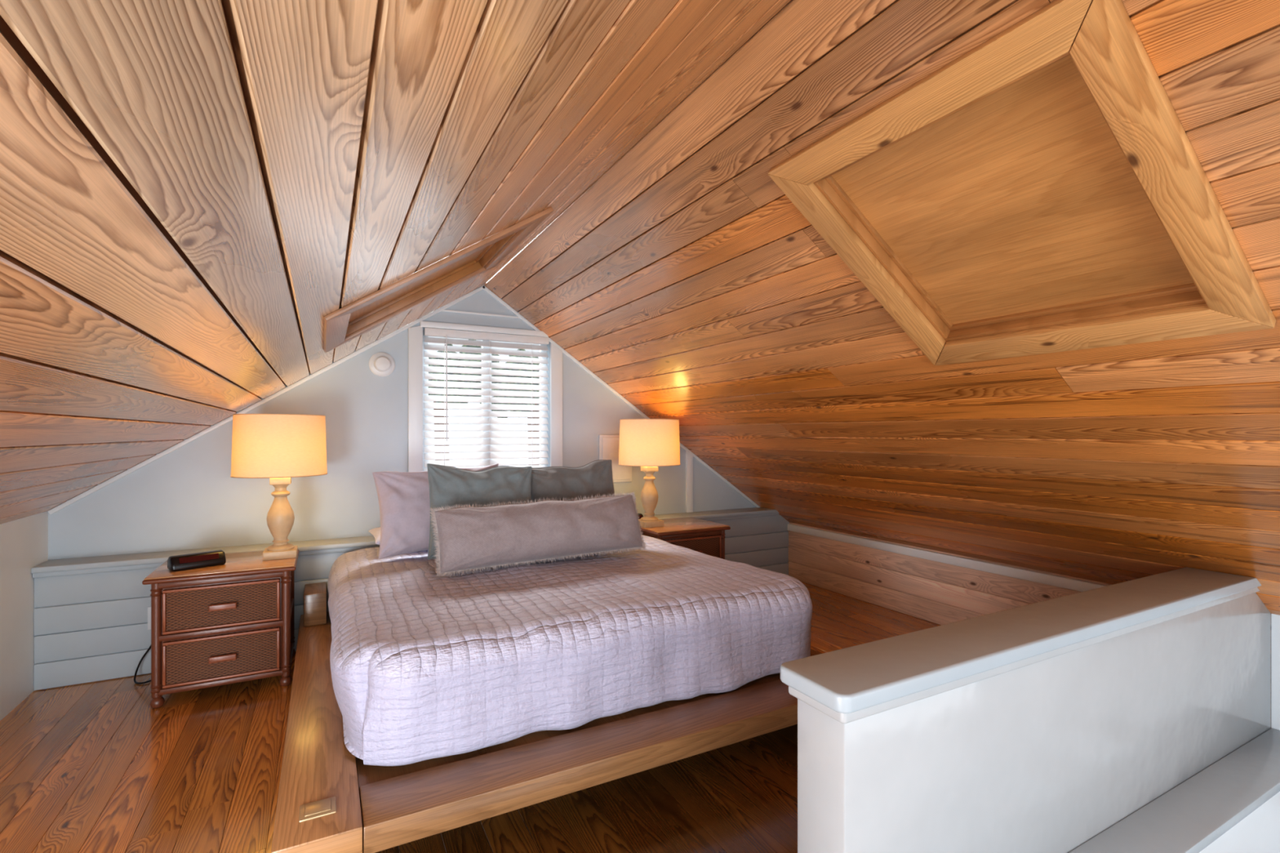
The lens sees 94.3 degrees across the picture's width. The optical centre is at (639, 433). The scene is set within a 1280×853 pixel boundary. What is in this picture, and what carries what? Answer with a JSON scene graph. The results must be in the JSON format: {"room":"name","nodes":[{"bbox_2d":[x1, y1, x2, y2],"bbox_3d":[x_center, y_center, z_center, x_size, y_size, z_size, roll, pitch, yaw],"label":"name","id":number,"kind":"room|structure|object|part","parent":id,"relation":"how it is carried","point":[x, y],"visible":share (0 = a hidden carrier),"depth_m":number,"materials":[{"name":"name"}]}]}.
{"room":"bedroom","nodes":[
{"label":"bedroom","id":0,"kind":"room"},
{"bbox_2d":[0,511,48,720],"bbox_3d":[-1.631,0.780,0.447,0.080,0.840,5.524,0,0,-28],"label":"wall","id":1,"kind":"structure","parent":0,"point":[24,542],"depth_m":2.62,"materials":[{"name":"white paint"}]},
{"bbox_2d":[33,288,789,690],"bbox_3d":[-0.856,0.099,3.953,4.628,2.202,0.268,0,0,-28],"label":"wall","id":2,"kind":"structure","parent":0,"point":[91,627],"depth_m":3.32,"materials":[{"name":"white paint"}]},
{"bbox_2d":[147,606,151,630],"bbox_3d":[-2.415,0.920,2.964,0.070,0.114,0.009,0,0,-28],"label":"wall outlet","id":3,"kind":"object","parent":2,"relation":"attached to","point":[148,607],"visible":0.12,"depth_m":2.95,"materials":[{"name":"white plastic"}]},
{"bbox_2d":[368,351,395,376],"bbox_3d":[-1.558,-0.418,3.588,0.148,0.148,0.050,0,0,-28],"label":"smoke detector","id":4,"kind":"object","parent":2,"relation":"attached to","point":[381,364],"visible":1,"depth_m":3.58,"materials":[{"name":"white plastic"}]},
{"bbox_2d":[47,284,759,514],"bbox_3d":[-0.914,-0.144,3.955,4.485,1.652,0.014,0,0,-28],"label":"trim","id":5,"kind":"structure","parent":2,"relation":"attached to","point":[165,452],"depth_m":3.53,"materials":[{"name":"white paint"}]},
{"bbox_2d":[31,506,778,577],"bbox_3d":[-0.874,0.646,3.870,4.478,0.052,0.196,0,0,-28],"label":"wall ledge","id":6,"kind":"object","parent":2,"relation":"attached to","point":[68,566],"depth_m":3.14,"materials":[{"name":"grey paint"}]},
{"bbox_2d":[442,309,519,318],"bbox_3d":[-1.025,-0.781,3.896,0.540,0.012,0.012,0,0,-28],"label":"trim","id":7,"kind":"structure","parent":2,"relation":"attached to","point":[444,310],"depth_m":3.88,"materials":[{"name":"white paint"}]},
{"bbox_2d":[408,320,562,471],"bbox_3d":[-1.007,-0.090,3.942,1.049,1.220,0.145,0,0,-28],"label":"window","id":8,"kind":"structure","parent":2,"relation":"in","point":[415,334],"depth_m":3.78,"materials":[{"name":"white paint"}]},
{"bbox_2d":[423,327,549,471],"bbox_3d":[-0.996,-0.123,3.920,0.815,1.075,0.063,0,0,-28],"label":"window blind","id":9,"kind":"object","parent":8,"relation":"attached to","point":[435,332],"visible":0.8,"depth_m":3.91,"materials":[{"name":"white plastic"}]},
{"bbox_3d":[-1.243,-0.107,3.773,0.003,1.015,0.004,0,0,-43],"label":"ladder cord","id":10,"kind":"part","parent":9,"relation":"part of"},
{"bbox_3d":[-0.736,-0.107,4.044,0.003,1.015,0.004,0,0,-43],"label":"ladder cord","id":11,"kind":"part","parent":9,"relation":"part of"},
{"bbox_2d":[599,435,631,482],"bbox_3d":[-0.177,0.186,4.340,0.265,0.348,0.024,0,0,-28],"label":"access panel","id":12,"kind":"object","parent":2,"relation":"attached to","point":[609,445],"visible":0.51,"depth_m":4.32,"materials":[{"name":"white paint"}]},
{"bbox_2d":[685,450,693,512],"bbox_3d":[0.387,0.377,4.648,0.060,0.486,0.016,0,0,-28],"label":"trim","id":13,"kind":"structure","parent":2,"relation":"attached to","point":[689,457],"depth_m":4.64,"materials":[{"name":"white paint"}]},
{"bbox_2d":[0,582,940,852],"bbox_3d":[0.464,1.206,1.481,4.636,0.012,5.376,0,0,-28],"label":"floor","id":14,"kind":"structure","parent":0,"point":[87,767],"depth_m":2.01,"materials":[{"name":"brown wood"}]},
{"bbox_2d":[142,549,299,708],"bbox_3d":[-1.992,0.912,2.882,0.570,0.575,0.489,0,0,-28],"label":"nightstand","id":15,"kind":"object","parent":14,"relation":"on","point":[231,622],"visible":0.94,"depth_m":2.69,"materials":[{"name":"brown wood"}]},
{"bbox_2d":[133,644,151,684],"bbox_3d":[-2.378,1.068,2.902,0.149,0.262,0.128,0,0,-28],"label":"power cord","id":16,"kind":"object","parent":15,"relation":"hanging from","point":[149,647],"visible":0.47,"depth_m":2.88,"materials":[{"name":"black plastic"}]},
{"bbox_2d":[167,550,226,571],"bbox_3d":[-2.069,0.593,2.772,0.090,0.065,0.210,0,0,40],"label":"alarm clock","id":17,"kind":"object","parent":15,"relation":"on","point":[210,558],"visible":1,"depth_m":2.74,"materials":[{"name":"black plastic"}]},
{"bbox_3d":[-1.889,1.016,2.691,0.438,0.199,0.011,0,0,-28],"label":"drawer frame","id":18,"kind":"part","parent":15,"relation":"part of","materials":[{"name":"brown wood"}]},
{"bbox_3d":[-1.889,0.783,2.691,0.438,0.193,0.011,0,0,-28],"label":"drawer frame","id":19,"kind":"part","parent":15,"relation":"part of","materials":[{"name":"brown wood"}]},
{"bbox_3d":[-1.897,1.016,2.704,0.438,0.199,0.022,0,0,-28],"label":"drawer","id":20,"kind":"part","parent":15,"relation":"part of","materials":[{"name":"wicker"}]},
{"bbox_3d":[-1.897,0.783,2.704,0.438,0.193,0.022,0,0,-28],"label":"drawer","id":21,"kind":"part","parent":15,"relation":"part of","materials":[{"name":"wicker"}]},
{"bbox_3d":[-1.885,1.016,2.682,0.104,0.028,0.034,0,0,-28],"label":"handle","id":22,"kind":"part","parent":15,"relation":"part of","materials":[{"name":"brown wood"}]},
{"bbox_3d":[-1.885,0.783,2.682,0.104,0.028,0.034,0,0,-28],"label":"handle","id":23,"kind":"part","parent":15,"relation":"part of","materials":[{"name":"brown wood"}]},
{"bbox_2d":[230,413,327,560],"bbox_3d":[-1.816,0.266,2.998,0.420,0.717,0.420,0,0,-28],"label":"table lamp","id":24,"kind":"object","parent":15,"relation":"on","point":[279,448],"visible":1,"depth_m":2.86,"materials":[{"name":"beige wood"}]},
{"bbox_3d":[-1.816,0.061,2.998,0.415,0.303,0.415,0,0,-28],"label":"lamp shade","id":25,"kind":"part","parent":24,"relation":"part of","materials":[{"name":"fabric"}]},
{"bbox_2d":[271,534,821,852],"bbox_3d":[-0.442,0.912,2.825,2.100,0.575,2.091,0,0,-28],"label":"platform bed","id":26,"kind":"object","parent":14,"relation":"on","point":[423,704],"visible":0.86,"depth_m":2.00,"materials":[{"name":"brown wood"}]},
{"bbox_3d":[-0.850,0.992,1.567,0.085,0.009,0.075,0,0,-28],"label":"plate","id":27,"kind":"part","parent":26,"relation":"part of","materials":[{"name":"brown wood"}]},
{"bbox_2d":[368,527,380,545],"bbox_3d":[-1.213,0.567,3.377,0.580,0.148,0.360,0,0,-30],"label":"bed pillow","id":28,"kind":"object","parent":26,"relation":"on","point":[375,532],"visible":0.1,"depth_m":3.22,"materials":[{"name":"white fabric"}]},
{"bbox_2d":[372,463,498,559],"bbox_3d":[-1.050,0.401,3.157,0.677,0.455,0.209,0,0,-29],"label":"bed pillow","id":29,"kind":"object","parent":26,"relation":"on","point":[403,497],"visible":0.5,"depth_m":3.02,"materials":[{"name":"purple fabric"}]},
{"bbox_2d":[426,463,531,559],"bbox_3d":[-0.805,0.392,3.047,0.560,0.478,0.234,0,0,-28],"label":"throw pillow","id":30,"kind":"object","parent":26,"relation":"on","point":[451,486],"visible":0.55,"depth_m":3.01,"materials":[{"name":"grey fabric"}]},
{"bbox_2d":[429,491,646,577],"bbox_3d":[-0.461,0.478,2.924,1.098,0.338,0.256,0,0,-29],"label":"lumbar pillow","id":31,"kind":"object","parent":26,"relation":"on","point":[469,538],"visible":1,"depth_m":2.80,"materials":[{"name":"grey fabric"}]},
{"bbox_2d":[531,459,614,502],"bbox_3d":[-0.370,0.397,3.337,0.577,0.483,0.211,0,0,-25],"label":"throw pillow","id":32,"kind":"object","parent":26,"relation":"on","point":[592,479],"visible":0.4,"depth_m":3.31,"materials":[{"name":"grey fabric"}]},
{"bbox_2d":[640,517,730,559],"bbox_3d":[0.249,0.912,4.078,0.570,0.575,0.489,0,0,-28],"label":"nightstand","id":33,"kind":"object","parent":14,"relation":"on","point":[706,537],"visible":0.18,"depth_m":3.93,"materials":[{"name":"brown wood"}]},
{"bbox_2d":[637,513,643,519],"bbox_3d":[-0.032,0.593,4.126,0.100,0.065,0.090,0,0,-18],"label":"alarm clock","id":34,"kind":"object","parent":33,"relation":"on","point":[640,516],"visible":0.19,"depth_m":4.10,"materials":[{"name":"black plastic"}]},
{"bbox_2d":[618,418,680,528],"bbox_3d":[0.064,0.266,4.001,0.420,0.717,0.420,0,0,-28],"label":"table lamp","id":35,"kind":"object","parent":33,"relation":"on","point":[648,444],"visible":1,"depth_m":3.84,"materials":[{"name":"beige wood"}]},
{"bbox_3d":[0.064,0.061,4.001,0.415,0.303,0.415,0,0,-28],"label":"lamp shade","id":36,"kind":"part","parent":35,"relation":"part of","materials":[{"name":"fabric"}]},
{"bbox_3d":[0.344,0.783,3.900,0.438,0.193,0.022,0,0,-28],"label":"drawer","id":37,"kind":"part","parent":33,"relation":"part of","materials":[{"name":"wood"}]},
{"bbox_3d":[0.351,0.783,3.887,0.438,0.193,0.011,0,0,-28],"label":"drawer frame","id":38,"kind":"part","parent":33,"relation":"part of","materials":[{"name":"brown wood"}]},
{"bbox_2d":[0,0,1279,615],"bbox_3d":[0.442,-0.107,1.564,4.693,1.760,5.544,0,0,-28],"label":"ceiling","id":39,"kind":"structure","parent":0,"point":[189,188],"depth_m":1.47,"materials":[{"name":"brown wood"}]},
{"bbox_2d":[323,206,553,352],"bbox_3d":[-0.885,-0.623,2.497,0.787,0.514,0.870,0,0,-28],"label":"ceiling hatch","id":40,"kind":"object","parent":39,"relation":"attached to","point":[343,325],"visible":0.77,"depth_m":2.64,"materials":[{"name":"brown wood"}]},
{"bbox_3d":[-0.914,-0.671,2.482,0.640,0.418,0.700,0,0,-28],"label":"panel","id":41,"kind":"part","parent":40,"relation":"part of","materials":[{"name":"brown wood"}]},
{"bbox_2d":[767,0,1276,365],"bbox_3d":[0.931,-0.519,1.577,0.785,0.551,0.867,0,0,-28],"label":"ceiling hatch","id":42,"kind":"object","parent":39,"relation":"attached to","point":[1037,191],"visible":0.98,"depth_m":1.47,"materials":[{"name":"brown wood"}]},
{"bbox_3d":[0.962,-0.571,1.594,0.629,0.442,0.687,0,0,-28],"label":"panel","id":43,"kind":"part","parent":42,"relation":"part of","materials":[{"name":"brown wood"}]},
{"bbox_2d":[787,522,1111,625],"bbox_3d":[2.104,0.940,3.342,0.060,0.520,3.916,0,0,-28],"label":"wall","id":44,"kind":"structure","parent":0,"point":[941,593],"depth_m":3.89,"materials":[{"name":"brown wood"}]},
{"bbox_2d":[787,524,1108,591],"bbox_3d":[1.866,0.777,3.729,0.036,0.054,2.690,0,0,-28],"label":"trim","id":45,"kind":"structure","parent":44,"relation":"attached to","point":[1071,584],"depth_m":3.58,"materials":[{"name":"white paint"}]},
{"bbox_2d":[797,592,1271,852],"bbox_3d":[1.469,0.915,1.909,2.410,0.610,0.146,0,0,-28],"label":"wall","id":46,"kind":"structure","parent":0,"point":[1049,755],"depth_m":1.64,"materials":[{"name":"grey paint"}]},
{"bbox_2d":[780,567,1261,713],"bbox_3d":[1.358,0.570,1.851,2.235,0.040,0.210,0,0,-28],"label":"half wall cap","id":47,"kind":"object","parent":46,"relation":"attached to","point":[849,680],"depth_m":1.59,"materials":[{"name":"grey paint"}]},
{"bbox_2d":[788,586,1259,724],"bbox_3d":[1.386,0.605,1.866,2.259,0.030,0.177,0,0,-28],"label":"trim","id":48,"kind":"structure","parent":46,"relation":"on","point":[844,718],"depth_m":1.50,"materials":[{"name":"grey paint"}]},
{"bbox_2d":[1199,613,1279,852],"bbox_3d":[2.079,1.682,0.724,2.550,1.936,2.520,0,0,-28],"label":"wall","id":49,"kind":"structure","parent":0,"point":[1259,832],"depth_m":2.03,"materials":[{"name":"white paint"}]},
{"bbox_2d":[1068,728,1279,852],"bbox_3d":[1.523,1.213,1.765,2.450,0.034,0.160,0,0,-28],"label":"ledge","id":50,"kind":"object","parent":49,"relation":"attached to","point":[1188,818],"depth_m":1.90,"materials":[{"name":"grey paint"}]},
{"label":"outside","id":51,"kind":"structure","parent":0,"visible":0},
{"bbox_2d":[428,339,499,460],"bbox_3d":[-3.403,0.920,9.996,1.955,5.167,1.239,0,0,-28],"label":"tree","id":52,"kind":"object","parent":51,"point":[449,344],"visible":0.14,"depth_m":9.88,"materials":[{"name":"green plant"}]},
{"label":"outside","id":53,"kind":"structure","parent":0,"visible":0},
{"bbox_2d":[491,348,539,465],"bbox_3d":[-2.036,0.919,11.951,2.094,5.169,1.521,0,0,-28],"label":"tree","id":54,"kind":"object","parent":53,"point":[518,348],"visible":0.09,"depth_m":11.38,"materials":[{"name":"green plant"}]}
]}

